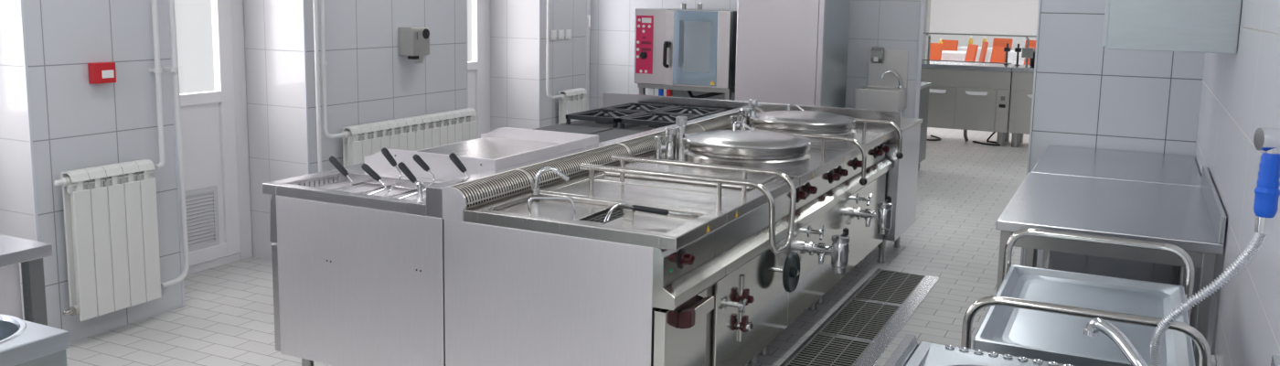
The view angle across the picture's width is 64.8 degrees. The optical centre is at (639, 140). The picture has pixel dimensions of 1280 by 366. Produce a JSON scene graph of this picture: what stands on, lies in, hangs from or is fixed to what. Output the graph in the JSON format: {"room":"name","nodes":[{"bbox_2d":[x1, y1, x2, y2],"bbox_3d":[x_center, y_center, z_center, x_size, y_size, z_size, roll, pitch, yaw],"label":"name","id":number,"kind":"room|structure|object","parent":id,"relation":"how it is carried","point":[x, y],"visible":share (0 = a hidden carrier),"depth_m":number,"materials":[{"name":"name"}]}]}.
{"room":"commercial kitchen","nodes":[
{"label":"commercial kitchen","id":0,"kind":"room"},
{"bbox_2d":[0,0,586,341],"bbox_3d":[-1.898,-0.799,7.007,0.575,2.950,5.200,5,9,26],"label":"wall","id":1,"kind":"structure","parent":0,"point":[78,123],"depth_m":6.17,"materials":[{"name":"tile"}]},
{"bbox_2d":[19,0,39,241],"bbox_3d":[-2.792,-0.469,4.574,0.009,2.950,0.012,5,9,26],"label":"trim","id":2,"kind":"structure","parent":1,"relation":"attached to","point":[21,2],"depth_m":4.62,"materials":[{"name":"white"}]},
{"bbox_2d":[87,62,116,84],"bbox_3d":[-2.612,-0.329,4.904,0.051,0.100,0.113,5,9,26],"label":"fire alarm box","id":3,"kind":"object","parent":1,"relation":"attached to","point":[99,72],"visible":1,"depth_m":4.88,"materials":[{"name":"red plastic"}]},
{"bbox_2d":[53,159,161,320],"bbox_3d":[-2.619,0.477,4.951,0.124,0.717,0.495,5,9,26],"label":"radiator","id":4,"kind":"object","parent":1,"relation":"attached to","point":[111,210],"visible":1,"depth_m":4.91,"materials":[{"name":"white metal"}]},
{"bbox_2d":[149,0,165,169],"bbox_3d":[-2.470,-0.927,5.048,0.078,2.161,0.075,3,8,13],"label":"pipe","id":5,"kind":"object","parent":1,"relation":"attached to","point":[157,69],"visible":0.99,"depth_m":5.14,"materials":[{"name":"white metal"}]},
{"bbox_2d":[160,0,189,287],"bbox_3d":[-2.431,-0.623,5.134,0.079,2.787,0.179,1,8,3],"label":"pipe","id":6,"kind":"object","parent":1,"relation":"attached to","point":[172,14],"visible":0.97,"depth_m":5.28,"materials":[{"name":"white metal"}]},
{"bbox_2d":[168,0,184,306],"bbox_3d":[-2.449,-0.561,5.262,0.009,2.950,0.012,5,9,26],"label":"trim","id":7,"kind":"structure","parent":1,"relation":"attached to","point":[175,130],"depth_m":5.37,"materials":[{"name":"white"}]},
{"bbox_2d":[178,0,252,275],"bbox_3d":[-2.711,-0.658,5.912,0.095,2.950,0.930,5,9,26],"label":"door","id":8,"kind":"structure","parent":1,"relation":"in","point":[214,123],"depth_m":6.20,"materials":[{"name":"white plastic"}]},
{"bbox_2d":[301,0,309,174],"bbox_3d":[-2.030,-0.673,6.103,0.009,2.950,0.012,5,9,26],"label":"trim","id":9,"kind":"structure","parent":1,"relation":"attached to","point":[303,1],"depth_m":6.15,"materials":[{"name":"white"}]},
{"bbox_2d":[312,0,322,171],"bbox_3d":[-1.960,-0.671,6.106,0.026,2.947,0.033,5,9,26],"label":"pipe","id":10,"kind":"object","parent":1,"relation":"attached to","point":[314,2],"visible":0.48,"depth_m":6.14,"materials":[{"name":"white metal"}]},
{"bbox_2d":[319,0,342,138],"bbox_3d":[-1.910,-1.079,6.152,0.078,2.151,0.144,8,10,39],"label":"pipe","id":11,"kind":"object","parent":1,"relation":"attached to","point":[323,62],"visible":0.97,"depth_m":6.18,"materials":[{"name":"white metal"}]},
{"bbox_2d":[341,107,476,167],"bbox_3d":[-1.590,0.138,7.003,0.124,0.607,1.385,5,9,26],"label":"radiator","id":12,"kind":"object","parent":1,"relation":"attached to","point":[438,129],"visible":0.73,"depth_m":6.88,"materials":[{"name":"white metal"}]},
{"bbox_2d":[398,26,429,63],"bbox_3d":[-1.547,-0.655,6.936,0.137,0.247,0.180,5,9,26],"label":"wall dispenser","id":13,"kind":"object","parent":1,"relation":"attached to","point":[413,41],"visible":1,"depth_m":6.87,"materials":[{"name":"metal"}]},
{"bbox_2d":[465,0,468,107],"bbox_3d":[-1.302,-0.867,7.564,0.009,2.950,0.012,5,9,26],"label":"trim","id":14,"kind":"structure","parent":1,"relation":"attached to","point":[465,0],"depth_m":7.60,"materials":[{"name":"white"}]},
{"bbox_2d":[467,0,490,138],"bbox_3d":[-1.545,-0.969,8.252,0.095,2.950,1.015,5,9,26],"label":"window","id":15,"kind":"structure","parent":1,"relation":"in","point":[478,69],"depth_m":8.60,"materials":[{"name":"white plastic"}]},
{"bbox_2d":[538,0,540,127],"bbox_3d":[-0.845,-0.989,8.480,0.009,2.950,0.012,5,9,26],"label":"trim","id":16,"kind":"structure","parent":1,"relation":"attached to","point":[538,0],"depth_m":8.53,"materials":[{"name":"white"}]},
{"bbox_2d":[550,30,556,40],"bbox_3d":[-0.742,-0.907,8.681,0.016,0.085,0.085,5,9,26],"label":"light switch","id":17,"kind":"object","parent":1,"relation":"attached to","point":[553,33],"visible":1,"depth_m":8.67,"materials":[{"name":"white plastic"}]},
{"bbox_2d":[557,29,564,39],"bbox_3d":[-0.687,-0.922,8.792,0.016,0.085,0.085,5,9,26],"label":"light switch","id":18,"kind":"object","parent":1,"relation":"attached to","point":[560,33],"visible":1,"depth_m":8.78,"materials":[{"name":"white plastic"}]},
{"bbox_2d":[565,29,571,39],"bbox_3d":[-0.631,-0.937,8.903,0.016,0.085,0.085,5,9,26],"label":"light switch","id":19,"kind":"object","parent":1,"relation":"attached to","point":[568,32],"visible":1,"depth_m":8.89,"materials":[{"name":"white plastic"}]},
{"bbox_2d":[558,87,586,123],"bbox_3d":[-0.624,-0.134,8.937,0.124,0.637,0.402,5,9,26],"label":"radiator","id":20,"kind":"object","parent":1,"relation":"attached to","point":[572,101],"visible":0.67,"depth_m":8.83,"materials":[{"name":"white metal"}]},
{"bbox_2d":[545,0,560,98],"bbox_3d":[-0.725,-1.406,8.495,0.027,2.121,0.184,6,9,31],"label":"pipe","id":21,"kind":"object","parent":20,"relation":"attached to","point":[548,1],"visible":1,"depth_m":8.52,"materials":[{"name":"white metal"}]},
{"bbox_2d":[585,0,586,98],"bbox_3d":[-0.491,-1.083,9.190,0.009,2.950,0.012,5,9,26],"label":"trim","id":22,"kind":"structure","parent":1,"relation":"attached to","point":[586,0],"depth_m":9.22,"materials":[{"name":"white"}]},
{"bbox_2d":[586,0,590,110],"bbox_3d":[-0.723,-1.180,9.842,0.145,2.950,0.960,5,9,26],"label":"window","id":23,"kind":"structure","parent":1,"relation":"in","point":[588,1],"depth_m":10.28,"materials":[{"name":"white plastic"}]},
{"bbox_2d":[65,127,1029,365],"bbox_3d":[4.386,0.080,12.453,11.000,0.100,36.000,5,9,26],"label":"floor","id":24,"kind":"structure","parent":0,"point":[227,316],"depth_m":5.93,"materials":[{"name":"grey tile"}]},
{"bbox_2d":[0,234,52,325],"bbox_3d":[-2.879,0.819,2.943,1.195,0.851,1.685,5,9,26],"label":"table","id":25,"kind":"object","parent":24,"relation":"on","point":[14,250],"visible":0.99,"depth_m":3.34,"materials":[{"name":"metal"}]},
{"bbox_2d":[0,313,69,365],"bbox_3d":[-2.074,0.937,2.201,0.805,0.856,1.253,5,9,26],"label":"bain marie","id":26,"kind":"object","parent":24,"relation":"on","point":[22,342],"visible":1,"depth_m":2.48,"materials":[{"name":"metal"}]},
{"bbox_2d":[262,169,501,365],"bbox_3d":[-1.085,0.597,4.295,0.936,0.975,0.428,5,9,26],"label":"fryer","id":27,"kind":"object","parent":24,"relation":"on","point":[358,276],"visible":0.84,"depth_m":4.09,"materials":[{"name":"metal"}]},
{"bbox_2d":[329,155,353,191],"bbox_3d":[-1.263,0.243,4.245,0.150,0.354,0.151,5,9,26],"label":"basket","id":28,"kind":"object","parent":27,"relation":"in","point":[334,161],"visible":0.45,"depth_m":4.22,"materials":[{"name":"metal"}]},
{"bbox_2d":[262,169,442,215],"bbox_3d":[-1.114,0.210,4.258,0.858,0.045,0.428,5,9,26],"label":"countertop","id":29,"kind":"structure","parent":27,"relation":"on","point":[282,187],"depth_m":4.10,"materials":[{"name":"metal"}]},
{"bbox_2d":[361,163,386,194],"bbox_3d":[-1.115,0.264,4.174,0.181,0.339,0.151,5,9,26],"label":"basket","id":30,"kind":"object","parent":27,"relation":"in","point":[367,168],"visible":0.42,"depth_m":4.13,"materials":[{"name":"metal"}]},
{"bbox_2d":[381,147,401,195],"bbox_3d":[-1.063,0.220,4.330,0.131,0.383,0.151,5,9,26],"label":"handle","id":31,"kind":"object","parent":27,"relation":"in","point":[385,152],"visible":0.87,"depth_m":4.29,"materials":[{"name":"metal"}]},
{"bbox_2d":[397,161,416,198],"bbox_3d":[-0.965,0.265,4.099,0.206,0.362,0.151,5,9,26],"label":"basket","id":32,"kind":"object","parent":27,"relation":"in","point":[402,166],"visible":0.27,"depth_m":4.05,"materials":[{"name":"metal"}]},
{"bbox_2d":[416,181,423,202],"bbox_3d":[-0.866,0.194,3.970,0.029,0.078,0.110,-1,8,-12],"label":"water tap","id":33,"kind":"object","parent":27,"relation":"on","point":[419,185],"depth_m":3.92,"materials":[{"name":"silver metal"}]},
{"bbox_2d":[412,154,435,200],"bbox_3d":[-0.915,0.240,4.259,0.151,0.369,0.151,5,9,26],"label":"basket","id":34,"kind":"object","parent":27,"relation":"in","point":[417,158],"visible":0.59,"depth_m":4.21,"materials":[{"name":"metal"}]},
{"bbox_2d":[448,152,470,177],"bbox_3d":[-0.748,0.240,4.176,0.200,0.398,0.151,5,9,26],"label":"handle","id":35,"kind":"object","parent":27,"relation":"in","point":[456,161],"visible":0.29,"depth_m":4.08,"materials":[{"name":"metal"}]},
{"bbox_2d":[335,127,624,181],"bbox_3d":[-0.742,0.487,4.981,0.936,1.012,1.118,5,9,26],"label":"griddle","id":36,"kind":"object","parent":24,"relation":"on","point":[502,149],"visible":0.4,"depth_m":4.69,"materials":[{"name":"metal"}]},
{"bbox_2d":[335,162,446,181],"bbox_3d":[-0.770,0.119,4.946,0.858,0.045,1.118,5,9,26],"label":"countertop","id":37,"kind":"structure","parent":36,"relation":"on","point":[356,167],"depth_m":4.60,"materials":[{"name":"metal"}]},
{"bbox_2d":[442,166,726,365],"bbox_3d":[-0.208,0.652,3.898,0.987,1.009,0.498,5,9,26],"label":"fryer","id":38,"kind":"object","parent":24,"relation":"on","point":[528,281],"visible":0.99,"depth_m":3.70,"materials":[{"name":"metal"}]},
{"bbox_2d":[463,190,726,250],"bbox_3d":[-0.168,0.289,3.819,0.881,0.046,0.468,5,9,26],"label":"countertop","id":39,"kind":"structure","parent":38,"relation":"on","point":[487,213],"depth_m":3.67,"materials":[{"name":"metal"}]},
{"bbox_2d":[586,202,698,223],"bbox_3d":[0.004,0.266,3.750,0.384,0.080,0.295,5,9,26],"label":"basket","id":40,"kind":"object","parent":38,"relation":"on","point":[626,213],"visible":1,"depth_m":3.71,"materials":[{"name":"metal"}]},
{"bbox_2d":[532,123,677,142],"bbox_3d":[-0.321,0.396,5.828,0.936,0.970,0.778,5,9,26],"label":"range","id":41,"kind":"object","parent":24,"relation":"on","point":[604,134],"visible":0.09,"depth_m":5.91,"materials":[{"name":"metal"}]},
{"bbox_2d":[557,102,740,131],"bbox_3d":[0.078,0.285,6.627,0.936,0.979,1.018,5,9,26],"label":"gas range","id":42,"kind":"object","parent":24,"relation":"on","point":[634,116],"visible":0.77,"depth_m":6.39,"materials":[{"name":"metal"}]},
{"bbox_2d":[515,142,799,365],"bbox_3d":[0.158,0.576,4.471,1.125,1.011,0.908,5,9,26],"label":"pan","id":43,"kind":"object","parent":24,"relation":"on","point":[749,312],"visible":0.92,"depth_m":4.25,"materials":[{"name":"metal"}]},
{"bbox_2d":[538,160,799,223],"bbox_3d":[0.138,0.208,4.432,0.881,0.046,0.908,5,9,26],"label":"countertop","id":44,"kind":"structure","parent":43,"relation":"on","point":[643,190],"depth_m":4.23,"materials":[{"name":"metal"}]},
{"bbox_2d":[637,83,735,100],"bbox_3d":[0.525,-0.070,9.379,0.900,0.924,0.690,5,9,26],"label":"stand","id":45,"kind":"object","parent":24,"relation":"on","point":[673,90],"visible":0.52,"depth_m":9.12,"materials":[{"name":"metal"}]},
{"bbox_2d":[634,2,737,88],"bbox_3d":[0.518,-0.890,9.230,0.930,0.730,0.887,5,9,26],"label":"oven","id":46,"kind":"object","parent":45,"relation":"on","point":[679,47],"visible":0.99,"depth_m":8.88,"materials":[{"name":"metal"}]},
{"bbox_2d":[617,115,867,354],"bbox_3d":[0.575,0.422,5.289,1.134,1.100,0.948,5,9,26],"label":"kettle","id":47,"kind":"object","parent":24,"relation":"on","point":[820,240],"visible":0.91,"depth_m":5.00,"materials":[{"name":"metal"}]},
{"bbox_2d":[676,120,811,170],"bbox_3d":[0.520,0.015,5.099,0.691,0.163,0.642,5,9,26],"label":"lid","id":48,"kind":"object","parent":47,"relation":"on","point":[773,150],"depth_m":4.88,"materials":[{"name":"metal"}]},
{"bbox_2d":[640,146,852,185],"bbox_3d":[0.550,0.098,5.258,0.881,0.046,0.948,5,9,26],"label":"countertop","id":49,"kind":"structure","parent":47,"relation":"on","point":[819,165],"depth_m":5.11,"materials":[{"name":"metal"}]},
{"bbox_2d":[807,224,825,240],"bbox_3d":[0.869,0.449,4.955,0.075,0.064,0.071,5,9,26],"label":"tap","id":50,"kind":"object","parent":47,"relation":"on","point":[810,231],"depth_m":4.95,"materials":[{"name":"silver metal"}]},
{"bbox_2d":[735,0,850,107],"bbox_3d":[1.315,-0.532,8.726,0.745,2.050,0.800,5,9,26],"label":"refrigerator","id":51,"kind":"object","parent":24,"relation":"on","point":[788,51],"visible":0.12,"depth_m":8.35,"materials":[{"name":"metal"}]},
{"bbox_2d":[692,98,903,303],"bbox_3d":[1.012,0.306,6.164,1.134,1.100,1.018,5,9,26],"label":"kettle","id":52,"kind":"object","parent":24,"relation":"on","point":[867,216],"visible":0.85,"depth_m":5.90,"materials":[{"name":"metal"}]},
{"bbox_2d":[602,92,901,145],"bbox_3d":[0.692,-0.159,6.854,2.134,0.216,0.028,5,9,26],"label":"panel","id":53,"kind":"object","parent":52,"relation":"attached to","point":[609,99],"visible":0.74,"depth_m":6.77,"materials":[{"name":"metal"}]},
{"bbox_2d":[747,103,855,142],"bbox_3d":[0.949,-0.115,6.072,0.691,0.163,0.642,5,9,26],"label":"lid","id":54,"kind":"object","parent":52,"relation":"on","point":[801,122],"depth_m":5.85,"materials":[{"name":"metal"}]},
{"bbox_2d":[736,127,893,158],"bbox_3d":[0.987,-0.019,6.134,0.881,0.046,1.018,5,9,26],"label":"countertop","id":55,"kind":"structure","parent":52,"relation":"on","point":[874,137],"depth_m":5.90,"materials":[{"name":"metal"}]},
{"bbox_2d":[856,192,872,205],"bbox_3d":[1.290,0.337,5.799,0.075,0.064,0.071,5,9,26],"label":"tap","id":56,"kind":"object","parent":52,"relation":"on","point":[869,198],"depth_m":5.79,"materials":[{"name":"silver metal"}]},
{"bbox_2d":[779,267,939,365],"bbox_3d":[1.048,1.011,5.077,0.385,0.010,2.932,5,9,26],"label":"floor drain","id":57,"kind":"object","parent":24,"relation":"on","point":[874,351],"depth_m":5.38,"materials":[{"name":"metal"}]},
{"bbox_2d":[876,117,922,263],"bbox_3d":[1.312,0.293,7.005,1.100,0.900,0.676,5,9,26],"label":"base cabinet","id":58,"kind":"object","parent":24,"relation":"on","point":[901,180],"visible":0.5,"depth_m":6.63,"materials":[{"name":"metal"}]},
{"bbox_2d":[900,117,922,133],"bbox_3d":[1.320,-0.140,6.944,1.100,0.025,0.676,5,9,26],"label":"countertop","id":59,"kind":"structure","parent":58,"relation":"on","point":[906,123],"depth_m":6.77,"materials":[{"name":"metal"}]},
{"bbox_2d":[917,81,931,170],"bbox_3d":[2.239,-0.113,9.981,1.000,0.900,1.170,5,9,26],"label":"base cabinet","id":60,"kind":"object","parent":24,"relation":"on","point":[923,105],"visible":0.16,"depth_m":10.07,"materials":[{"name":"metal"}]},
{"bbox_2d":[919,81,931,89],"bbox_3d":[2.247,-0.543,9.920,1.000,0.030,1.170,5,9,26],"label":"countertop","id":61,"kind":"structure","parent":60,"relation":"on","point":[922,84],"depth_m":10.03,"materials":[{"name":"metal"}]},
{"bbox_2d":[926,134,941,140],"bbox_3d":[3.604,-0.034,12.686,0.341,0.030,0.361,-1,8,-16],"label":"power cable","id":62,"kind":"object","parent":24,"relation":"on","point":[939,138],"visible":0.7,"depth_m":12.55,"materials":[{"name":"black plastic"}]},
{"bbox_2d":[929,42,942,61],"bbox_3d":[5.260,-1.313,18.619,0.440,0.958,0.504,7,10,38],"label":"dining chair","id":63,"kind":"object","parent":24,"relation":"on","point":[935,48],"visible":0.06,"depth_m":18.66,"materials":[{"name":"orange plastic"}]},
{"bbox_2d":[938,39,958,51],"bbox_3d":[6.063,-1.541,20.324,0.504,0.958,0.440,-6,11,-42],"label":"dining chair","id":64,"kind":"object","parent":24,"relation":"on","point":[947,45],"visible":0.06,"depth_m":20.37,"materials":[{"name":"orange plastic"}]},
{"bbox_2d":[920,60,1015,146],"bbox_3d":[3.801,-0.497,12.690,1.655,0.955,0.680,5,9,26],"label":"counter","id":65,"kind":"object","parent":24,"relation":"on","point":[963,95],"depth_m":12.24,"materials":[{"name":"metal"}]},
{"bbox_2d":[963,129,968,141],"bbox_3d":[4.039,-0.075,12.511,0.049,0.168,0.113,1,8,3],"label":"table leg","id":66,"kind":"object","parent":65,"relation":"attached to","point":[965,131],"visible":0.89,"depth_m":12.50,"materials":[{"name":"metal"}]},
{"bbox_2d":[921,32,1036,66],"bbox_3d":[4.263,-1.112,12.333,2.700,0.376,0.440,5,9,26],"label":"sneeze guard","id":67,"kind":"object","parent":65,"relation":"on","point":[1027,52],"visible":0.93,"depth_m":12.16,"materials":[{"name":"clear glass"}]},
{"bbox_2d":[1003,42,1010,64],"bbox_3d":[4.511,-1.062,12.407,0.070,0.264,0.060,5,9,26],"label":"post","id":68,"kind":"object","parent":65,"relation":"on","point":[1007,49],"visible":0.88,"depth_m":12.39,"materials":[{"name":"black plastic"}]},
{"bbox_2d":[964,43,978,63],"bbox_3d":[5.825,-1.278,18.436,0.504,0.958,0.440,1,8,-2],"label":"dining chair","id":69,"kind":"object","parent":24,"relation":"on","point":[972,49],"visible":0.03,"depth_m":18.35,"materials":[{"name":"orange plastic"}]},
{"bbox_2d":[978,41,988,62],"bbox_3d":[6.577,-1.486,19.997,0.504,0.958,0.440,2,8,9],"label":"dining chair","id":70,"kind":"object","parent":24,"relation":"on","point":[983,53],"visible":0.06,"depth_m":19.82,"materials":[{"name":"orange plastic"}]},
{"bbox_2d":[972,131,1000,146],"bbox_3d":[4.290,-0.040,12.324,0.271,0.167,0.351,-1,8,-17],"label":"power cable","id":71,"kind":"object","parent":24,"relation":"on","point":[988,138],"visible":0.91,"depth_m":12.35,"materials":[{"name":"black plastic"}]},
{"bbox_2d":[990,45,1006,63],"bbox_3d":[6.102,-1.176,17.755,0.504,0.958,0.440,-1,8,-14],"label":"dining chair","id":72,"kind":"object","parent":24,"relation":"on","point":[997,55],"visible":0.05,"depth_m":17.75,"materials":[{"name":"orange plastic"}]},
{"bbox_2d":[992,38,1013,50],"bbox_3d":[7.704,-1.720,21.790,0.440,0.958,0.504,9,11,44],"label":"dining chair","id":73,"kind":"object","parent":24,"relation":"on","point":[999,42],"visible":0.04,"depth_m":21.87,"materials":[{"name":"orange plastic"}]},
{"bbox_2d":[1008,64,1034,147],"bbox_3d":[5.038,-0.390,12.087,1.085,0.955,0.680,5,9,26],"label":"base cabinet","id":74,"kind":"object","parent":24,"relation":"on","point":[1022,76],"depth_m":11.98,"materials":[{"name":"metal"}]},
{"bbox_2d":[1014,43,1021,65],"bbox_3d":[4.625,-1.052,12.352,0.070,0.264,0.060,5,9,26],"label":"post","id":75,"kind":"object","parent":74,"relation":"on","point":[1018,49],"visible":1,"depth_m":12.33,"materials":[{"name":"black plastic"}]},
{"bbox_2d":[1029,50,1035,66],"bbox_3d":[4.827,-1.001,12.157,0.250,0.226,0.250,5,9,26],"label":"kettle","id":76,"kind":"object","parent":74,"relation":"on","point":[1031,60],"visible":0.16,"depth_m":12.11,"materials":[{"name":"black plastic"}]},
{"bbox_2d":[1023,45,1035,64],"bbox_3d":[6.831,-1.237,18.275,0.504,0.958,0.440,1,8,3],"label":"dining chair","id":77,"kind":"object","parent":24,"relation":"on","point":[1029,46],"visible":0.04,"depth_m":18.20,"materials":[{"name":"orange plastic"}]},
{"bbox_2d":[1024,40,1035,47],"bbox_3d":[8.100,-1.600,20.989,0.440,0.958,0.504,9,11,44],"label":"dining chair","id":78,"kind":"object","parent":24,"relation":"on","point":[1031,42],"visible":0.02,"depth_m":21.13,"materials":[{"name":"orange plastic"}]},
{"bbox_2d":[884,317,1279,365],"bbox_3d":[0.690,0.905,1.760,0.820,1.135,1.525,5,9,26],"label":"sink","id":79,"kind":"object","parent":24,"relation":"on","point":[908,352],"visible":1,"depth_m":2.42,"materials":[{"name":"metal"}]},
{"bbox_2d":[1083,317,1148,365],"bbox_3d":[0.885,0.476,1.768,0.223,0.280,0.172,5,9,26],"label":"tap","id":80,"kind":"object","parent":79,"relation":"on","point":[1095,325],"depth_m":1.80,"materials":[{"name":"silver metal"}]},
{"bbox_2d":[960,228,1211,365],"bbox_3d":[1.307,0.836,3.004,0.580,0.947,1.000,5,9,26],"label":"trolley","id":81,"kind":"object","parent":24,"relation":"on","point":[1042,314],"visible":0.94,"depth_m":2.88,"materials":[{"name":"metal"}]},
{"bbox_2d":[972,264,1195,365],"bbox_3d":[1.312,0.511,2.958,0.524,0.033,0.872,5,9,26],"label":"tray","id":82,"kind":"object","parent":81,"relation":"on","point":[1017,332],"depth_m":2.92,"materials":[{"name":"metal"}]},
{"bbox_2d":[995,165,1226,365],"bbox_3d":[2.045,0.638,4.458,0.784,0.954,1.305,5,9,26],"label":"work table","id":83,"kind":"object","parent":24,"relation":"on","point":[1192,218],"visible":0.69,"depth_m":4.05,"materials":[{"name":"metal"}]},
{"bbox_2d":[1031,144,1201,285],"bbox_3d":[2.592,0.544,5.557,0.778,0.851,1.125,5,9,26],"label":"work table","id":84,"kind":"object","parent":24,"relation":"on","point":[1121,165],"visible":0.34,"depth_m":5.60,"materials":[{"name":"metal"}]},
{"bbox_2d":[1043,250,1174,284],"bbox_3d":[2.586,0.756,5.588,0.663,0.025,0.975,5,9,26],"label":"shelf","id":85,"kind":"object","parent":84,"relation":"attached to","point":[1075,262],"depth_m":5.75,"materials":[{"name":"metal"}]},
{"bbox_3d":[5.869,-1.319,19.405,0.780,0.770,0.780,5,9,26],"label":"dining table","id":86,"kind":"object","parent":24,"relation":"on","visible":0},
{"bbox_2d":[940,50,966,62],"bbox_3d":[5.873,-1.571,19.369,0.880,0.278,0.880,5,9,26],"label":"tablecloth","id":87,"kind":"object","parent":86,"relation":"on","point":[946,55],"visible":0.18,"depth_m":18.93,"materials":[{"name":"white fabric"}]},
{"bbox_3d":[7.101,-1.557,21.234,0.780,0.770,0.780,5,9,26],"label":"dining table","id":88,"kind":"object","parent":24,"relation":"on","visible":0},
{"bbox_2d":[957,46,992,62],"bbox_3d":[7.105,-1.808,21.199,0.880,0.278,0.880,5,9,26],"label":"tablecloth","id":89,"kind":"object","parent":88,"relation":"on","point":[960,48],"visible":0.23,"depth_m":20.82,"materials":[{"name":"white fabric"}]},
{"bbox_2d":[968,35,972,44],"bbox_3d":[6.930,-2.067,21.139,0.090,0.240,0.088,5,9,26],"label":"condiment bottle","id":90,"kind":"object","parent":89,"relation":"on","point":[970,41],"visible":0.69,"depth_m":21.11,"materials":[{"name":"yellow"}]},
{"bbox_3d":[7.354,-1.379,20.007,0.780,0.770,0.780,5,9,26],"label":"dining table","id":91,"kind":"object","parent":24,"relation":"on","visible":0},
{"bbox_2d":[986,50,1024,64],"bbox_3d":[7.358,-1.630,19.971,0.880,0.278,0.880,5,9,26],"label":"tablecloth","id":92,"kind":"object","parent":91,"relation":"on","point":[1012,55],"visible":0.22,"depth_m":19.58,"materials":[{"name":"white fabric"}]},
{"bbox_2d":[589,0,920,117],"bbox_3d":[0.883,-1.129,9.678,3.555,2.950,0.150,5,9,26],"label":"wall","id":93,"kind":"structure","parent":0,"point":[890,25],"depth_m":9.62,"materials":[{"name":"tile"}]},
{"bbox_2d":[854,49,908,111],"bbox_3d":[2.125,-0.522,8.866,0.385,0.530,0.332,5,9,26],"label":"basin","id":94,"kind":"object","parent":93,"relation":"attached to","point":[886,90],"visible":0.93,"depth_m":8.91,"materials":[{"name":"metal"}]},
{"bbox_2d":[870,46,884,63],"bbox_3d":[2.107,-0.757,8.964,0.100,0.144,0.090,5,9,26],"label":"soap dispenser","id":95,"kind":"object","parent":94,"relation":"attached to","point":[877,54],"visible":1,"depth_m":8.93,"materials":[{"name":"metal"}]},
{"bbox_2d":[880,70,902,88],"bbox_3d":[2.215,-0.535,8.886,0.220,0.165,0.044,-1,8,-15],"label":"tap","id":96,"kind":"object","parent":94,"relation":"on","point":[889,79],"depth_m":8.97,"materials":[{"name":"silver metal"}]},
{"bbox_2d":[867,49,908,88],"bbox_3d":[2.208,-0.637,8.989,0.350,0.335,0.013,5,9,26],"label":"backsplash","id":97,"kind":"structure","parent":93,"relation":"attached to","point":[897,61],"depth_m":8.97,"materials":[{"name":"metal"}]},
{"bbox_2d":[914,0,925,118],"bbox_3d":[2.480,-0.991,8.900,0.010,2.950,0.160,5,9,26],"label":"trim","id":98,"kind":"structure","parent":93,"relation":"attached to","point":[922,2],"depth_m":8.92,"materials":[{"name":"white"}]},
{"bbox_2d":[921,0,931,59],"bbox_3d":[2.541,-1.673,13.725,2.710,2.950,0.200,5,9,26],"label":"wall","id":99,"kind":"structure","parent":0,"point":[927,9],"depth_m":13.10,"materials":[{"name":"paint"}]},
{"bbox_2d":[929,0,1038,63],"bbox_3d":[12.180,-4.055,27.259,10.600,4.200,0.200,5,9,26],"label":"wall","id":100,"kind":"structure","parent":0,"point":[1016,17],"depth_m":28.48,"materials":[{"name":"paint"}]},
{"bbox_2d":[1022,0,1205,285],"bbox_3d":[2.855,-0.575,6.011,0.891,2.950,0.150,5,9,26],"label":"wall","id":101,"kind":"structure","parent":0,"point":[1088,94],"depth_m":6.00,"materials":[{"name":"tile"}]},
{"bbox_2d":[1020,0,1041,265],"bbox_3d":[2.450,-0.610,6.208,0.012,2.950,0.162,5,9,26],"label":"trim","id":102,"kind":"structure","parent":101,"relation":"attached to","point":[1040,1],"depth_m":6.18,"materials":[{"name":"white"}]},
{"bbox_2d":[1189,0,1279,365],"bbox_3d":[2.229,-0.243,3.594,0.150,2.950,18.420,5,9,26],"label":"wall","id":103,"kind":"structure","parent":0,"point":[1240,95],"depth_m":3.29,"materials":[{"name":"tile"}]},
{"bbox_2d":[1101,0,1241,53],"bbox_3d":[2.321,-0.716,4.412,0.471,0.606,1.132,5,9,26],"label":"upper cabinet","id":104,"kind":"object","parent":103,"relation":"attached to","point":[1182,26],"visible":1,"depth_m":3.93,"materials":[{"name":"metal"}]},
{"bbox_2d":[1210,354,1215,365],"bbox_3d":[1.889,0.729,3.286,0.039,0.065,0.163,5,9,26],"label":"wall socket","id":105,"kind":"object","parent":103,"relation":"attached to","point":[1213,360],"visible":0.44,"depth_m":3.30,"materials":[{"name":"white plastic"}]},
{"bbox_2d":[1149,127,1279,365],"bbox_3d":[1.044,0.294,1.729,0.290,0.652,0.069,2,8,9],"label":"rinse spray","id":106,"kind":"object","parent":103,"relation":"attached to","point":[1267,191],"visible":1,"depth_m":1.68,"materials":[{"name":"silver metal"}]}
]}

